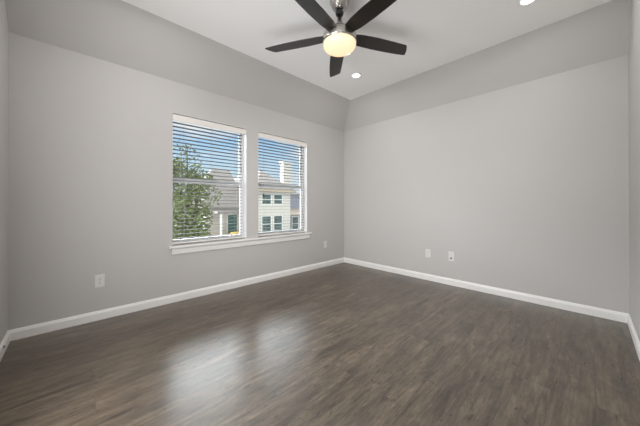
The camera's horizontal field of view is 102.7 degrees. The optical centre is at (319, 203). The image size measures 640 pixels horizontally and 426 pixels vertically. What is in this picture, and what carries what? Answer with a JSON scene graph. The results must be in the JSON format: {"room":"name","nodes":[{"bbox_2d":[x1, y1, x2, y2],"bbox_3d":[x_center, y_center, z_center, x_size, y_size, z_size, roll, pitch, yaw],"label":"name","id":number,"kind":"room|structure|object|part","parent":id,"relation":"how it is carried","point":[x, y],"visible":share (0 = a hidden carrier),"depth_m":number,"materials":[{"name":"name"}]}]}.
{"room":"empty bedroom","nodes":[
{"label":"empty bedroom","id":0,"kind":"room"},
{"bbox_2d":[0,0,8,343],"bbox_3d":[-1.364,-0.327,0.769,0.120,3.279,3.511,0,0,-44],"label":"wall","id":1,"kind":"structure","parent":0,"point":[4,30],"depth_m":1.95,"materials":[{"name":"beige paint"}]},
{"bbox_2d":[0,330,9,360],"bbox_3d":[-1.316,1.069,0.810,0.014,0.088,3.511,0,0,-44],"label":"baseboard","id":2,"kind":"structure","parent":1,"relation":"attached to","point":[6,340],"depth_m":1.94,"materials":[{"name":"white paint"}]},
{"bbox_2d":[8,32,343,329],"bbox_3d":[-1.092,-0.033,3.569,4.378,2.711,0.170,0,0,-44],"label":"wall","id":3,"kind":"structure","parent":0,"point":[91,138],"depth_m":2.54,"materials":[{"name":"beige paint"}]},
{"bbox_2d":[95,274,104,287],"bbox_3d":[-2.119,0.746,2.464,0.072,0.125,0.009,0,0,-44],"label":"wall outlet","id":4,"kind":"object","parent":3,"relation":"attached to","point":[99,279],"visible":1,"depth_m":2.46,"materials":[{"name":"white plastic"}]},
{"bbox_2d":[9,258,343,340],"bbox_3d":[-1.029,1.078,3.498,4.138,0.088,0.014,0,0,-44],"label":"baseboard","id":5,"kind":"structure","parent":3,"relation":"attached to","point":[23,332],"depth_m":2.70,"materials":[{"name":"white paint"}]},
{"bbox_2d":[172,113,245,245],"bbox_3d":[-1.400,-0.264,3.273,0.910,1.531,0.165,0,0,-44],"label":"window","id":6,"kind":"structure","parent":3,"relation":"in","point":[242,194],"depth_m":3.54,"materials":[{"name":"white plastic"}]},
{"bbox_3d":[-1.425,0.083,3.299,0.872,0.761,0.026,0,0,-44],"label":"sash","id":7,"kind":"part","parent":6,"relation":"part of","materials":[{"name":"white plastic"}]},
{"bbox_2d":[172,114,245,243],"bbox_3d":[-1.368,-0.275,3.240,0.900,1.484,0.073,0,0,-44],"label":"window blind","id":8,"kind":"object","parent":6,"relation":"attached to","point":[180,118],"visible":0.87,"depth_m":3.20,"materials":[{"name":"white plastic"}]},
{"bbox_3d":[-1.605,-0.269,3.026,0.002,1.431,0.055,0,0,-44],"label":"ladder cord","id":9,"kind":"part","parent":8,"relation":"part of","materials":[{"name":"white fabric"}]},
{"bbox_3d":[-1.374,0.458,3.244,0.900,0.018,0.050,0,0,-44],"label":"rail","id":10,"kind":"part","parent":8,"relation":"part of","materials":[{"name":"white plastic"}]},
{"bbox_3d":[-1.374,-0.269,3.246,0.002,1.431,0.055,0,0,-44],"label":"ladder cord","id":11,"kind":"part","parent":8,"relation":"part of","materials":[{"name":"white fabric"}]},
{"bbox_3d":[-1.142,-0.268,3.467,0.002,1.431,0.055,0,0,-44],"label":"ladder cord","id":12,"kind":"part","parent":8,"relation":"part of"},
{"bbox_3d":[-1.377,0.491,3.247,0.908,0.020,0.098,0,0,-44],"label":"sill","id":13,"kind":"part","parent":6,"relation":"part of","materials":[{"name":"white paint"}]},
{"bbox_3d":[-1.444,-0.642,3.321,0.872,0.737,0.024,0,0,-44],"label":"sash","id":14,"kind":"part","parent":6,"relation":"part of","materials":[{"name":"clear glass"}]},
{"bbox_2d":[169,232,311,254],"bbox_3d":[-0.920,0.546,3.598,2.070,0.076,0.022,0,0,-44],"label":"trim","id":15,"kind":"structure","parent":3,"relation":"attached to","point":[175,251],"depth_m":3.38,"materials":[{"name":"white paint"}]},
{"bbox_2d":[258,132,306,236],"bbox_3d":[-0.606,-0.262,4.029,0.916,1.531,0.165,0,0,-44],"label":"window","id":16,"kind":"structure","parent":3,"relation":"in","point":[303,194],"depth_m":4.31,"materials":[{"name":"white plastic"}]},
{"bbox_3d":[-0.631,0.085,4.055,0.878,0.761,0.026,0,0,-44],"label":"sash","id":17,"kind":"part","parent":16,"relation":"part of","materials":[{"name":"white plastic"}]},
{"bbox_3d":[-0.650,-0.640,4.077,0.878,0.737,0.024,0,0,-44],"label":"sash","id":18,"kind":"part","parent":16,"relation":"part of","materials":[{"name":"clear glass"}]},
{"bbox_3d":[-0.583,0.493,4.003,0.914,0.020,0.098,0,0,-44],"label":"sill","id":19,"kind":"part","parent":16,"relation":"part of","materials":[{"name":"white paint"}]},
{"bbox_2d":[258,132,306,235],"bbox_3d":[-0.574,-0.272,3.996,0.906,1.484,0.073,0,0,-44],"label":"window blind","id":20,"kind":"object","parent":16,"relation":"attached to","point":[260,135],"visible":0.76,"depth_m":3.94,"materials":[{"name":"white plastic"}]},
{"bbox_3d":[-0.580,0.461,4.000,0.906,0.018,0.050,0,0,-44],"label":"rail","id":21,"kind":"part","parent":20,"relation":"part of","materials":[{"name":"white plastic"}]},
{"bbox_3d":[-0.640,-0.271,4.065,0.914,1.510,0.067,0,0,-44],"label":"frame","id":22,"kind":"part","parent":16,"relation":"part of","materials":[{"name":"white plastic"}]},
{"bbox_2d":[5,0,349,131],"bbox_3d":[-0.916,-1.673,3.476,4.258,0.568,0.556,0,0,-44],"label":"ceiling","id":23,"kind":"structure","parent":0,"point":[119,32],"depth_m":2.69,"materials":[{"name":"beige paint"}]},
{"bbox_2d":[0,262,639,425],"bbox_3d":[0.177,1.178,2.232,4.138,0.120,3.511,0,0,-44],"label":"floor","id":24,"kind":"structure","parent":0,"point":[341,344],"depth_m":1.80,"materials":[{"name":"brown wood"}]},
{"bbox_2d":[122,0,611,99],"bbox_3d":[0.209,-1.887,2.006,3.857,0.150,3.125,0,0,-44],"label":"ceiling","id":25,"kind":"structure","parent":0,"point":[435,33],"depth_m":2.63,"materials":[{"name":"white paint"}]},
{"bbox_2d":[265,0,406,76],"bbox_3d":[0.198,-1.577,2.219,1.362,0.470,1.330,0,0,-44],"label":"ceiling fan","id":26,"kind":"object","parent":25,"relation":"hanging from","point":[340,39],"visible":1,"depth_m":2.20,"materials":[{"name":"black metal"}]},
{"bbox_3d":[-0.229,-1.481,2.394,0.589,0.006,0.142,0,9,17],"label":"blade","id":27,"kind":"part","parent":26,"relation":"part of","materials":[{"name":"black wood"}]},
{"bbox_3d":[-0.073,-1.483,1.923,0.142,0.006,0.589,11,6,35],"label":"blade","id":28,"kind":"part","parent":26,"relation":"part of","materials":[{"name":"black wood"}]},
{"bbox_3d":[0.171,-1.480,2.688,0.142,0.006,0.589,-9,0,-1],"label":"blade","id":29,"kind":"part","parent":26,"relation":"part of","materials":[{"name":"black wood"}]},
{"bbox_3d":[0.173,-1.382,2.265,0.288,0.082,0.288,0,0,-44],"label":"globe","id":30,"kind":"part","parent":26,"relation":"part of","materials":[{"name":"white glass"}]},
{"bbox_3d":[0.423,-1.483,1.925,0.142,0.006,0.589,11,-7,-36],"label":"blade","id":31,"kind":"part","parent":26,"relation":"part of","materials":[{"name":"black wood"}]},
{"bbox_3d":[0.574,-1.481,2.398,0.589,0.006,0.142,0,-9,-19],"label":"blade","id":32,"kind":"part","parent":26,"relation":"part of","materials":[{"name":"black wood"}]},
{"bbox_2d":[351,73,361,77],"bbox_3d":[0.511,-1.803,3.615,0.152,0.008,0.152,0,0,-44],"label":"recessed light","id":33,"kind":"object","parent":25,"relation":"in","point":[354,75],"visible":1,"depth_m":3.61,"materials":[{"name":"white paint"}]},
{"bbox_2d":[517,0,535,6],"bbox_3d":[1.848,-1.807,2.277,0.152,0.008,0.152,0,0,-44],"label":"recessed light","id":34,"kind":"object","parent":25,"relation":"in","point":[521,3],"visible":1,"depth_m":2.30,"materials":[{"name":"white paint"}]},
{"bbox_2d":[344,55,628,313],"bbox_3d":[1.760,-0.033,3.661,0.120,2.711,3.631,0,0,-44],"label":"wall","id":35,"kind":"structure","parent":0,"point":[526,184],"depth_m":3.03,"materials":[{"name":"beige paint"}]},
{"bbox_2d":[426,249,429,257],"bbox_3d":[1.581,0.731,3.753,0.009,0.116,0.072,0,0,-44],"label":"wall outlet","id":36,"kind":"object","parent":35,"relation":"attached to","point":[427,250],"visible":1,"depth_m":3.75,"materials":[{"name":"white plastic"}]},
{"bbox_2d":[448,251,453,260],"bbox_3d":[1.799,0.728,3.517,0.018,0.130,0.072,0,0,-44],"label":"cable plate","id":37,"kind":"object","parent":35,"relation":"attached to","point":[450,254],"visible":1,"depth_m":3.52,"materials":[{"name":"white plastic"}]},
{"bbox_2d":[344,257,627,322],"bbox_3d":[1.670,1.078,3.655,0.014,0.088,3.511,0,0,-44],"label":"baseboard","id":38,"kind":"structure","parent":35,"relation":"attached to","point":[579,308],"depth_m":3.04,"materials":[{"name":"white paint"}]},
{"bbox_2d":[344,0,630,131],"bbox_3d":[1.617,-1.673,3.613,0.401,0.568,3.511,0,0,-44],"label":"ceiling","id":39,"kind":"structure","parent":0,"point":[600,33],"depth_m":2.92,"materials":[{"name":"beige paint"}]},
{"bbox_2d":[628,0,639,340],"bbox_3d":[1.386,-0.327,0.881,4.258,3.279,0.120,0,0,-44],"label":"wall","id":40,"kind":"structure","parent":0,"point":[634,35],"depth_m":2.09,"materials":[{"name":"beige paint"}]},
{"bbox_2d":[627,314,639,360],"bbox_3d":[1.383,1.069,0.966,4.138,0.088,0.014,0,0,-44],"label":"baseboard","id":41,"kind":"structure","parent":40,"relation":"attached to","point":[635,338],"depth_m":2.06,"materials":[{"name":"white paint"}]},
{"label":"outside","id":42,"kind":"structure","parent":0,"visible":0},
{"bbox_3d":[-16.952,4.388,37.703,100.000,0.300,68.500,0,0,-44],"label":"ground","id":43,"kind":"structure","parent":42,"visible":0},
{"bbox_2d":[173,144,223,239],"bbox_3d":[-7.109,0.401,13.912,3.243,7.521,3.082,0,0,16],"label":"tree","id":44,"kind":"object","parent":43,"relation":"on","point":[185,209],"visible":0.6,"depth_m":13.55,"materials":[{"name":"green plant"}]},
{"bbox_2d":[192,169,238,236],"bbox_3d":[-11.446,0.202,27.079,4.500,8.000,10.300,0,0,-44],"label":"house","id":45,"kind":"structure","parent":43,"relation":"on","point":[230,208],"depth_m":24.96,"materials":[{"name":"beige"}]},
{"bbox_3d":[-8.791,2.013,22.800,0.150,2.250,0.150,0,0,-44],"label":"porch post","id":46,"kind":"part","parent":45,"relation":"part of","materials":[{"name":"white wood"}]},
{"bbox_3d":[-8.626,2.086,25.236,1.190,2.120,0.050,0,0,-44],"label":"door frame","id":47,"kind":"part","parent":45,"relation":"part of","materials":[{"name":"white wood"}]},
{"bbox_3d":[-8.623,2.146,25.232,0.950,2.000,0.060,0,0,-44],"label":"door","id":48,"kind":"part","parent":45,"relation":"part of","materials":[{"name":"green paint"}]},
{"bbox_2d":[234,160,299,231],"bbox_3d":[-6.144,-0.532,31.759,9.570,9.500,10.640,0,0,-44],"label":"house","id":49,"kind":"structure","parent":43,"relation":"on","point":[274,196],"depth_m":26.97,"materials":[{"name":"beige"}]},
{"bbox_3d":[-5.382,2.072,25.723,0.980,1.550,0.020,0,0,-44],"label":"pane","id":50,"kind":"part","parent":49,"relation":"part of","materials":[{"name":"green glass"}]},
{"bbox_3d":[-5.382,-0.403,25.732,0.980,0.900,0.020,0,0,-44],"label":"pane","id":51,"kind":"part","parent":49,"relation":"part of","materials":[{"name":"green glass"}]},
{"bbox_3d":[-4.383,2.076,26.675,0.980,1.550,0.020,0,0,-44],"label":"pane","id":52,"kind":"part","parent":49,"relation":"part of","materials":[{"name":"green glass"}]},
{"bbox_3d":[-4.383,-0.399,26.683,0.980,0.900,0.020,0,0,-44],"label":"pane","id":53,"kind":"part","parent":49,"relation":"part of","materials":[{"name":"green glass"}]},
{"bbox_3d":[-3.154,2.571,32.539,0.950,1.700,0.020,0,0,-44],"label":"pane","id":54,"kind":"part","parent":49,"relation":"part of","materials":[{"name":"green glass"}]}
]}

